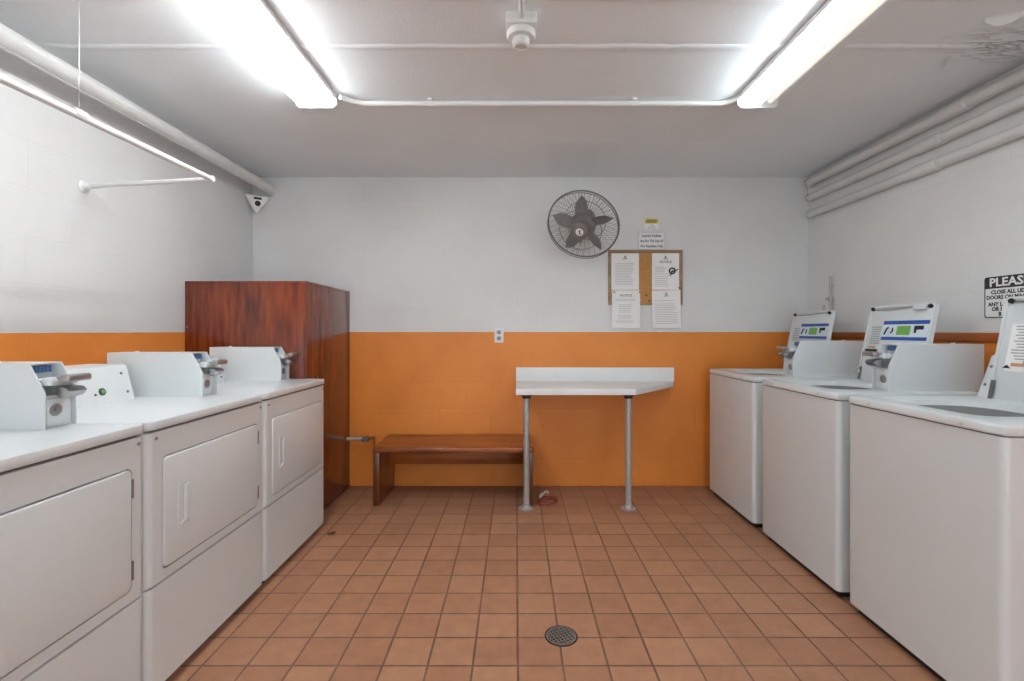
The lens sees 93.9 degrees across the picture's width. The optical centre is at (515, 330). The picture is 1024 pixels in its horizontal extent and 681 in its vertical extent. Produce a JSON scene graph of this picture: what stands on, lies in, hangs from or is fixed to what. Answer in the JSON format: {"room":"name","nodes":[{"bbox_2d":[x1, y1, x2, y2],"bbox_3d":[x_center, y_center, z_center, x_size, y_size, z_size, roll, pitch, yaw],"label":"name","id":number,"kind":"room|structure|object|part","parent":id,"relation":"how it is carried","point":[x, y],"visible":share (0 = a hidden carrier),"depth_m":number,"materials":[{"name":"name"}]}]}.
{"room":"laundry","nodes":[
{"label":"laundry","id":0,"kind":"room"},
{"bbox_2d":[0,46,252,365],"bbox_3d":[-2.137,0.004,0.938,0.120,2.440,5.676,0,0,0],"label":"wall","id":1,"kind":"structure","parent":0,"point":[85,277],"depth_m":2.37,"materials":[{"name":"white paint"}]},
{"bbox_2d":[0,74,214,192],"bbox_3d":[-1.763,-0.940,0.658,0.630,0.552,3.330,0,0,0],"label":"hanging rod","id":2,"kind":"object","parent":1,"relation":"attached to","point":[83,186],"visible":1,"depth_m":1.84,"materials":[{"name":"white paint"}]},
{"bbox_3d":[-1.770,-0.711,2.293,0.615,0.057,0.022,0,0,0],"label":"wall arm","id":3,"kind":"part","parent":2,"relation":"part of","materials":[{"name":"white paint"}]},
{"bbox_2d":[0,0,1023,176],"bbox_3d":[0.115,-1.266,0.938,4.623,0.100,5.916,0,0,0],"label":"ceiling","id":4,"kind":"structure","parent":0,"point":[212,96],"depth_m":2.36,"materials":[{"name":"paint"}]},
{"bbox_2d":[204,0,336,107],"bbox_3d":[-1.028,-1.183,1.850,0.214,0.067,1.230,0,0,0],"label":"fluorescent light","id":5,"kind":"object","parent":4,"relation":"attached to","point":[255,24],"visible":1,"depth_m":1.99,"materials":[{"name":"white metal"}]},
{"bbox_2d":[9,0,1002,0],"bbox_3d":[0.115,-1.213,1.735,4.383,0.008,0.058,0,0,0],"label":"trim","id":6,"kind":"structure","parent":4,"relation":"attached to","point":[9,0],"depth_m":1.75,"materials":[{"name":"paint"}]},
{"bbox_2d":[506,0,536,50],"bbox_3d":[0.020,-1.163,1.299,0.116,0.106,1.258,0,0,0],"label":"detector","id":7,"kind":"object","parent":4,"relation":"attached to","point":[521,24],"visible":1,"depth_m":1.82,"materials":[{"name":"white paint"}]},
{"bbox_2d":[37,43,1023,49],"bbox_3d":[0.115,-1.214,2.045,4.383,0.007,0.051,0,0,0],"label":"pipe","id":8,"kind":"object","parent":4,"relation":"attached to","point":[635,46],"depth_m":2.04,"materials":[{"name":"metal"}]},
{"bbox_2d":[202,142,873,143],"bbox_3d":[0.115,-1.215,3.090,4.383,0.003,0.019,0,0,0],"label":"trim","id":9,"kind":"structure","parent":4,"relation":"attached to","point":[216,142],"depth_m":3.08,"materials":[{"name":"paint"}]},
{"bbox_2d":[339,94,741,106],"bbox_3d":[0.128,-1.200,2.493,2.078,0.033,0.115,0,0,0],"label":"conduit","id":10,"kind":"object","parent":4,"relation":"attached to","point":[429,102],"visible":1,"depth_m":2.51,"materials":[{"name":"white metal"}]},
{"bbox_2d":[737,0,887,107],"bbox_3d":[1.246,-1.183,1.850,0.214,0.067,1.230,0,0,0],"label":"fluorescent light","id":11,"kind":"object","parent":4,"relation":"attached to","point":[835,20],"visible":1,"depth_m":1.99,"materials":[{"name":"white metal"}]},
{"bbox_2d":[944,56,956,68],"bbox_3d":[1.942,-1.198,2.143,0.070,0.034,0.030,0,0,-30],"label":"flake","id":12,"kind":"object","parent":4,"relation":"attached to","point":[950,61],"visible":1,"depth_m":2.14,"materials":[{"name":"white paint"}]},
{"bbox_2d":[984,10,1023,25],"bbox_3d":[1.878,-1.198,1.837,0.120,0.034,0.016,0,0,25],"label":"flake","id":13,"kind":"object","parent":4,"relation":"hanging from","point":[1003,19],"visible":1,"depth_m":1.84,"materials":[{"name":"white paint"}]},
{"bbox_2d":[253,177,807,485],"bbox_3d":[0.115,0.004,3.836,4.383,2.440,0.120,0,0,0],"label":"wall","id":14,"kind":"structure","parent":0,"point":[430,267],"depth_m":3.78,"materials":[{"name":"white paint"}]},
{"bbox_2d":[0,23,277,195],"bbox_3d":[-1.930,-1.111,0.976,0.096,0.096,5.600,0,0,0],"label":"drain pipe","id":15,"kind":"object","parent":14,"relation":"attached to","point":[11,40],"visible":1,"depth_m":2.27,"materials":[{"name":"white metal"}]},
{"bbox_2d":[245,194,270,213],"bbox_3d":[-2.023,-0.982,3.730,0.188,0.136,0.087,0,0,-43],"label":"sensor","id":16,"kind":"object","parent":14,"relation":"attached to","point":[256,203],"visible":1,"depth_m":3.71,"materials":[{"name":"white plastic"}]},
{"bbox_2d":[346,436,374,445],"bbox_3d":[-1.208,1.013,3.713,0.201,0.418,0.112,0,0,0],"label":"valve","id":17,"kind":"object","parent":14,"relation":"attached to","point":[364,439],"visible":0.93,"depth_m":3.69,"materials":[{"name":"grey metal"}]},
{"bbox_3d":[-1.162,0.830,3.663,0.052,0.052,0.011,0,0,0],"label":"handle","id":18,"kind":"part","parent":17,"relation":"part of","materials":[{"name":"metal"}]},
{"bbox_2d":[494,328,503,342],"bbox_3d":[-0.134,0.034,3.771,0.072,0.116,0.010,0,0,0],"label":"power outlet","id":19,"kind":"object","parent":14,"relation":"attached to","point":[498,332],"visible":1,"depth_m":3.77,"materials":[{"name":"grey plastic"}]},
{"bbox_2d":[547,190,619,258],"bbox_3d":[0.453,-0.752,3.461,0.436,0.432,0.568,0,0,-25],"label":"wall fan","id":20,"kind":"object","parent":14,"relation":"attached to","point":[583,224],"visible":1,"depth_m":3.36,"materials":[{"name":"metal"}]},
{"bbox_3d":[0.347,-0.793,3.433,0.171,0.109,0.025,0,0,7],"label":"blade","id":21,"kind":"part","parent":20,"relation":"part of","materials":[{"name":"plastic"}]},
{"bbox_3d":[0.418,-0.678,3.505,0.033,0.121,0.168,0,0,-39],"label":"blade","id":22,"kind":"part","parent":20,"relation":"part of","materials":[{"name":"plastic"}]},
{"bbox_3d":[0.452,-0.863,3.329,0.087,0.174,0.044,0,38,24],"label":"blade","id":23,"kind":"part","parent":20,"relation":"part of","materials":[{"name":"plastic"}]},
{"bbox_3d":[0.562,-0.658,3.453,0.108,0.172,0.044,0,38,24],"label":"blade","id":24,"kind":"part","parent":20,"relation":"part of","materials":[{"name":"plastic"}]},
{"bbox_3d":[0.594,-0.773,3.341,0.180,0.084,0.044,0,38,24],"label":"blade","id":25,"kind":"part","parent":20,"relation":"part of","materials":[{"name":"plastic"}]},
{"bbox_2d":[516,367,673,380],"bbox_3d":[0.622,0.341,3.763,1.243,0.108,0.018,0,0,0],"label":"backsplash","id":26,"kind":"structure","parent":14,"relation":"attached to","point":[522,373],"depth_m":3.75,"materials":[{"name":"white laminate"}]},
{"bbox_2d":[608,250,682,304],"bbox_3d":[1.019,-0.422,3.767,0.584,0.434,0.018,0,0,0],"label":"notice board","id":27,"kind":"object","parent":14,"relation":"attached to","point":[645,256],"visible":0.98,"depth_m":3.77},
{"bbox_2d":[611,253,638,289],"bbox_3d":[0.859,-0.468,3.761,0.217,0.288,0.003,0,0,0],"label":"paper notice","id":28,"kind":"object","parent":27,"relation":"attached to","point":[624,266],"visible":1,"depth_m":3.76,"materials":[{"name":"grey paper"}]},
{"bbox_2d":[612,290,639,327],"bbox_3d":[0.865,-0.172,3.757,0.221,0.296,0.003,0,0,0],"label":"paper notice","id":29,"kind":"object","parent":27,"relation":"attached to","point":[625,303],"visible":1,"depth_m":3.76,"materials":[{"name":"grey paper"}]},
{"bbox_2d":[652,253,678,289],"bbox_3d":[1.177,-0.468,3.760,0.214,0.288,0.012,0,0,0],"label":"paper notice","id":30,"kind":"object","parent":27,"relation":"attached to","point":[665,266],"visible":1,"depth_m":3.76,"materials":[{"name":"grey paper"}]},
{"bbox_2d":[652,290,680,327],"bbox_3d":[1.183,-0.172,3.757,0.225,0.296,0.003,-1,0,0],"label":"paper notice","id":31,"kind":"object","parent":27,"relation":"attached to","point":[666,304],"visible":1,"depth_m":3.76,"materials":[{"name":"grey paper"}]},
{"bbox_2d":[644,219,658,228],"bbox_3d":[1.070,-0.847,3.774,0.112,0.081,0.004,0,0,0],"label":"warning sticker","id":32,"kind":"object","parent":14,"relation":"attached to","point":[648,223],"visible":1,"depth_m":3.77,"materials":[{"name":"paper"}]},
{"bbox_2d":[638,232,664,249],"bbox_3d":[1.070,-0.711,3.774,0.214,0.140,0.005,0,0,0],"label":"wall sign","id":33,"kind":"object","parent":14,"relation":"attached to","point":[646,240],"visible":1,"depth_m":3.77,"materials":[{"name":"grey paper"}]},
{"bbox_2d":[166,486,941,680],"bbox_3d":[0.115,1.274,0.938,4.623,0.100,5.916,0,0,0],"label":"floor","id":34,"kind":"structure","parent":0,"point":[425,583],"depth_m":2.17,"materials":[{"name":"tile"}]},
{"bbox_2d":[0,361,142,680],"bbox_3d":[-1.537,0.658,1.181,0.710,1.132,0.716,0,0,0],"label":"dryer","id":35,"kind":"object","parent":34,"relation":"on","point":[70,490],"visible":1,"depth_m":1.32,"materials":[{"name":"white metal"}]},
{"bbox_3d":[-1.426,0.249,1.488,0.008,0.082,0.077,0,0,0],"label":"vault door","id":36,"kind":"part","parent":35,"relation":"part of","materials":[{"name":"white metal"}]},
{"bbox_3d":[-1.196,0.615,1.187,0.016,0.374,0.585,0,0,0],"label":"door","id":37,"kind":"part","parent":35,"relation":"part of","materials":[{"name":"white metal"}]},
{"bbox_3d":[-1.539,0.311,1.181,0.706,0.029,0.715,0,0,0],"label":"panel","id":38,"kind":"part","parent":35,"relation":"part of","materials":[{"name":"white metal"}]},
{"bbox_3d":[-1.222,1.018,1.181,0.060,0.341,0.715,0,0,0],"label":"panel","id":39,"kind":"part","parent":35,"relation":"part of","materials":[{"name":"white metal"}]},
{"bbox_2d":[65,351,261,680],"bbox_3d":[-1.537,0.658,1.902,0.710,1.132,0.716,0,0,0],"label":"dryer","id":40,"kind":"object","parent":34,"relation":"on","point":[201,448],"visible":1,"depth_m":1.86,"materials":[{"name":"white metal"}]},
{"bbox_3d":[-1.539,0.311,1.901,0.706,0.029,0.715,0,0,0],"label":"panel","id":41,"kind":"part","parent":40,"relation":"part of","materials":[{"name":"white metal"}]},
{"bbox_3d":[-1.185,0.615,1.711,0.007,0.158,0.064,0,0,0],"label":"handle","id":42,"kind":"part","parent":40,"relation":"part of","materials":[{"name":"white metal"}]},
{"bbox_3d":[-1.222,0.587,1.901,0.060,0.504,0.715,0,0,0],"label":"panel","id":43,"kind":"part","parent":40,"relation":"part of","materials":[{"name":"white metal"}]},
{"bbox_3d":[-1.222,1.018,1.901,0.060,0.341,0.715,0,0,0],"label":"panel","id":44,"kind":"part","parent":40,"relation":"part of","materials":[{"name":"white metal"}]},
{"bbox_3d":[-1.426,0.249,2.209,0.008,0.082,0.077,0,0,0],"label":"vault door","id":45,"kind":"part","parent":40,"relation":"part of","materials":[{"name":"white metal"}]},
{"bbox_3d":[-1.196,0.615,1.907,0.016,0.374,0.585,0,0,0],"label":"door","id":46,"kind":"part","parent":40,"relation":"part of","materials":[{"name":"white metal"}]},
{"bbox_2d":[209,346,323,584],"bbox_3d":[-1.537,0.658,2.623,0.710,1.132,0.716,0,0,0],"label":"dryer","id":47,"kind":"object","parent":34,"relation":"on","point":[292,409],"visible":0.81,"depth_m":2.61,"materials":[{"name":"white metal"}]},
{"bbox_3d":[-1.539,0.311,2.623,0.706,0.029,0.715,0,0,0],"label":"panel","id":48,"kind":"part","parent":47,"relation":"part of","materials":[{"name":"white metal"}]},
{"bbox_3d":[-1.185,0.615,2.432,0.007,0.158,0.064,0,0,0],"label":"handle","id":49,"kind":"part","parent":47,"relation":"part of","materials":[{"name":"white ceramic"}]},
{"bbox_3d":[-1.426,0.249,2.930,0.008,0.082,0.077,0,0,0],"label":"vault door","id":50,"kind":"part","parent":47,"relation":"part of","materials":[{"name":"white metal"}]},
{"bbox_3d":[-1.222,0.587,2.623,0.060,0.504,0.715,0,0,0],"label":"panel","id":51,"kind":"part","parent":47,"relation":"part of","materials":[{"name":"white metal"}]},
{"bbox_3d":[-1.222,1.018,2.623,0.060,0.341,0.715,0,0,0],"label":"panel","id":52,"kind":"part","parent":47,"relation":"part of","materials":[{"name":"white metal"}]},
{"bbox_3d":[-1.196,0.615,2.628,0.016,0.374,0.585,0,0,0],"label":"door","id":53,"kind":"part","parent":47,"relation":"part of","materials":[{"name":"white metal"}]},
{"bbox_2d":[185,281,349,508],"bbox_3d":[-1.692,0.456,3.380,0.761,1.537,0.780,0,0,0],"label":"storage cabinet","id":54,"kind":"object","parent":34,"relation":"on","point":[310,320],"visible":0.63,"depth_m":2.99,"materials":[{"name":"red wood"}]},
{"bbox_3d":[-1.702,0.465,3.001,0.741,1.519,0.018,0,0,0],"label":"panel","id":55,"kind":"part","parent":54,"relation":"part of","materials":[{"name":"red wood"}]},
{"bbox_3d":[-1.692,-0.304,3.381,0.761,0.018,0.778,0,0,0],"label":"panel","id":56,"kind":"part","parent":54,"relation":"part of","materials":[{"name":"red wood"}]},
{"bbox_3d":[-1.321,0.461,3.381,0.020,1.510,0.776,0,0,0],"label":"door","id":57,"kind":"part","parent":54,"relation":"part of","materials":[{"name":"red wood"}]},
{"bbox_2d":[373,434,533,505],"bbox_3d":[-0.440,1.019,3.551,1.129,0.410,0.433,0,0,0],"label":"wooden bench","id":58,"kind":"object","parent":34,"relation":"on","point":[393,449],"visible":0.8,"depth_m":3.50,"materials":[{"name":"brown wood"}]},
{"bbox_3d":[-0.978,1.037,3.553,0.044,0.374,0.423,0,0,0],"label":"leg","id":59,"kind":"part","parent":58,"relation":"part of","materials":[{"name":"brown wood"}]},
{"bbox_3d":[-0.440,0.832,3.551,1.129,0.036,0.433,0,0,0],"label":"seat","id":60,"kind":"part","parent":58,"relation":"part of","materials":[{"name":"brown wood"}]},
{"bbox_3d":[-0.440,0.927,3.620,1.033,0.154,0.030,0,0,0],"label":"rail","id":61,"kind":"part","parent":58,"relation":"part of","materials":[{"name":"brown wood"}]},
{"bbox_3d":[0.099,1.037,3.553,0.044,0.374,0.423,0,0,0],"label":"leg","id":62,"kind":"part","parent":58,"relation":"part of","materials":[{"name":"brown wood"}]},
{"bbox_2d":[536,496,557,505],"bbox_3d":[0.222,1.207,3.400,0.128,0.032,0.144,0,0,30],"label":"cord","id":63,"kind":"object","parent":34,"relation":"on","point":[542,497],"visible":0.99,"depth_m":3.40,"materials":[{"name":"red plastic"}]},
{"bbox_2d":[539,490,548,497],"bbox_3d":[0.194,1.174,3.443,0.098,0.038,0.053,0,0,-35],"label":"cord","id":64,"kind":"object","parent":63,"relation":"on","point":[545,491],"visible":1,"depth_m":3.44,"materials":[{"name":"white plastic"}]},
{"bbox_2d":[545,625,577,646],"bbox_3d":[0.181,1.223,1.918,0.132,0.004,0.132,0,0,0],"label":"floor drain","id":65,"kind":"object","parent":34,"relation":"on","point":[560,636],"visible":1,"depth_m":1.91,"materials":[{"name":"metal"}]},
{"bbox_2d":[516,367,673,510],"bbox_3d":[0.622,0.755,3.507,1.243,0.937,0.529,0,0,0],"label":"folding table","id":66,"kind":"object","parent":34,"relation":"on","point":[628,382],"visible":1,"depth_m":3.51,"materials":[{"name":"white laminate"}]},
{"bbox_3d":[0.072,0.834,3.298,0.041,0.769,0.042,0,0,0],"label":"leg","id":67,"kind":"part","parent":66,"relation":"part of","materials":[{"name":"silver metal"}]},
{"bbox_3d":[0.775,0.834,3.295,0.041,0.769,0.042,0,0,0],"label":"leg","id":68,"kind":"part","parent":66,"relation":"part of","materials":[{"name":"silver metal"}]},
{"bbox_2d":[710,310,863,527],"bbox_3d":[1.827,0.543,3.288,0.749,1.362,0.682,0,0,0],"label":"washing machine","id":69,"kind":"object","parent":34,"relation":"on","point":[736,395],"visible":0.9,"depth_m":3.09,"materials":[{"name":"metal"}]},
{"bbox_3d":[1.764,0.233,3.078,0.008,0.088,0.077,0,0,0],"label":"vault door","id":70,"kind":"part","parent":69,"relation":"part of","materials":[{"name":"white metal"}]},
{"bbox_3d":[2.041,0.080,3.344,0.023,0.440,0.440,11,0,0],"label":"lid","id":71,"kind":"part","parent":69,"relation":"part of","materials":[{"name":"metal"}]},
{"bbox_3d":[2.051,0.001,3.300,0.003,0.048,0.088,11,0,0],"label":"label panel","id":72,"kind":"part","parent":69,"relation":"part of","materials":[{"name":"green plastic"}]},
{"bbox_2d":[762,302,983,596],"bbox_3d":[1.827,0.540,2.513,0.749,1.368,0.682,0,0,0],"label":"washing machine","id":73,"kind":"object","parent":34,"relation":"on","point":[806,422],"visible":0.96,"depth_m":2.33,"materials":[{"name":"metal"}]},
{"bbox_3d":[1.764,0.233,2.303,0.008,0.088,0.077,0,0,0],"label":"vault door","id":74,"kind":"part","parent":73,"relation":"part of","materials":[{"name":"white metal"}]},
{"bbox_3d":[2.041,0.077,2.575,0.023,0.446,0.436,11,0,0],"label":"lid","id":75,"kind":"part","parent":73,"relation":"part of","materials":[{"name":"metal"}]},
{"bbox_3d":[2.052,-0.003,2.531,0.003,0.049,0.087,11,0,0],"label":"label panel","id":76,"kind":"part","parent":73,"relation":"part of","materials":[{"name":"green plastic"}]},
{"bbox_2d":[849,296,1023,680],"bbox_3d":[1.827,0.540,1.770,0.749,1.368,0.682,0,0,0],"label":"washing machine","id":77,"kind":"object","parent":34,"relation":"on","point":[937,482],"visible":1,"depth_m":1.68,"materials":[{"name":"metal"}]},
{"bbox_3d":[2.041,0.077,1.814,0.023,0.446,0.412,11,0,0],"label":"lid","id":78,"kind":"part","parent":77,"relation":"part of","materials":[{"name":"metal"}]},
{"bbox_2d":[808,63,1023,391],"bbox_3d":[2.366,0.004,0.938,0.120,2.440,5.676,0,0,0],"label":"wall","id":79,"kind":"structure","parent":0,"point":[936,236],"depth_m":2.65,"materials":[{"name":"white paint"}]},
{"bbox_2d":[825,276,833,340],"bbox_3d":[2.279,-0.164,3.475,0.055,0.475,0.032,0,0,0],"label":"supply pipe","id":80,"kind":"object","parent":79,"relation":"attached to","point":[830,297],"visible":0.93,"depth_m":3.47,"materials":[{"name":"white metal"}]},
{"bbox_2d":[805,67,1023,186],"bbox_3d":[2.272,-1.148,0.960,0.077,0.073,5.568,0,0,0],"label":"pipe","id":81,"kind":"object","parent":79,"relation":"attached to","point":[967,102],"visible":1,"depth_m":2.58,"materials":[{"name":"white metal"}]},
{"bbox_2d":[806,94,1023,201],"bbox_3d":[2.276,-1.032,0.959,0.071,0.069,5.566,0,0,0],"label":"pipe","id":82,"kind":"object","parent":79,"relation":"attached to","point":[940,138],"visible":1,"depth_m":2.60,"materials":[{"name":"white metal"}]},
{"bbox_2d":[806,122,1023,217],"bbox_3d":[2.276,-0.904,0.959,0.071,0.069,5.566,0,0,0],"label":"pipe","id":83,"kind":"object","parent":79,"relation":"attached to","point":[937,163],"visible":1,"depth_m":2.60,"materials":[{"name":"white metal"}]},
{"bbox_2d":[832,332,998,341],"bbox_3d":[2.300,0.031,1.986,0.012,0.042,3.573,0,0,0],"label":"trim","id":84,"kind":"structure","parent":79,"relation":"attached to","point":[982,337],"depth_m":2.50,"materials":[{"name":"brown wood"}]},
{"bbox_2d":[984,273,1023,318],"bbox_3d":[2.303,-0.162,2.221,0.005,0.205,0.262,0,0,0],"label":"wall sign","id":85,"kind":"object","parent":79,"relation":"attached to","point":[997,289],"visible":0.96,"depth_m":2.27,"materials":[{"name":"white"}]}
]}

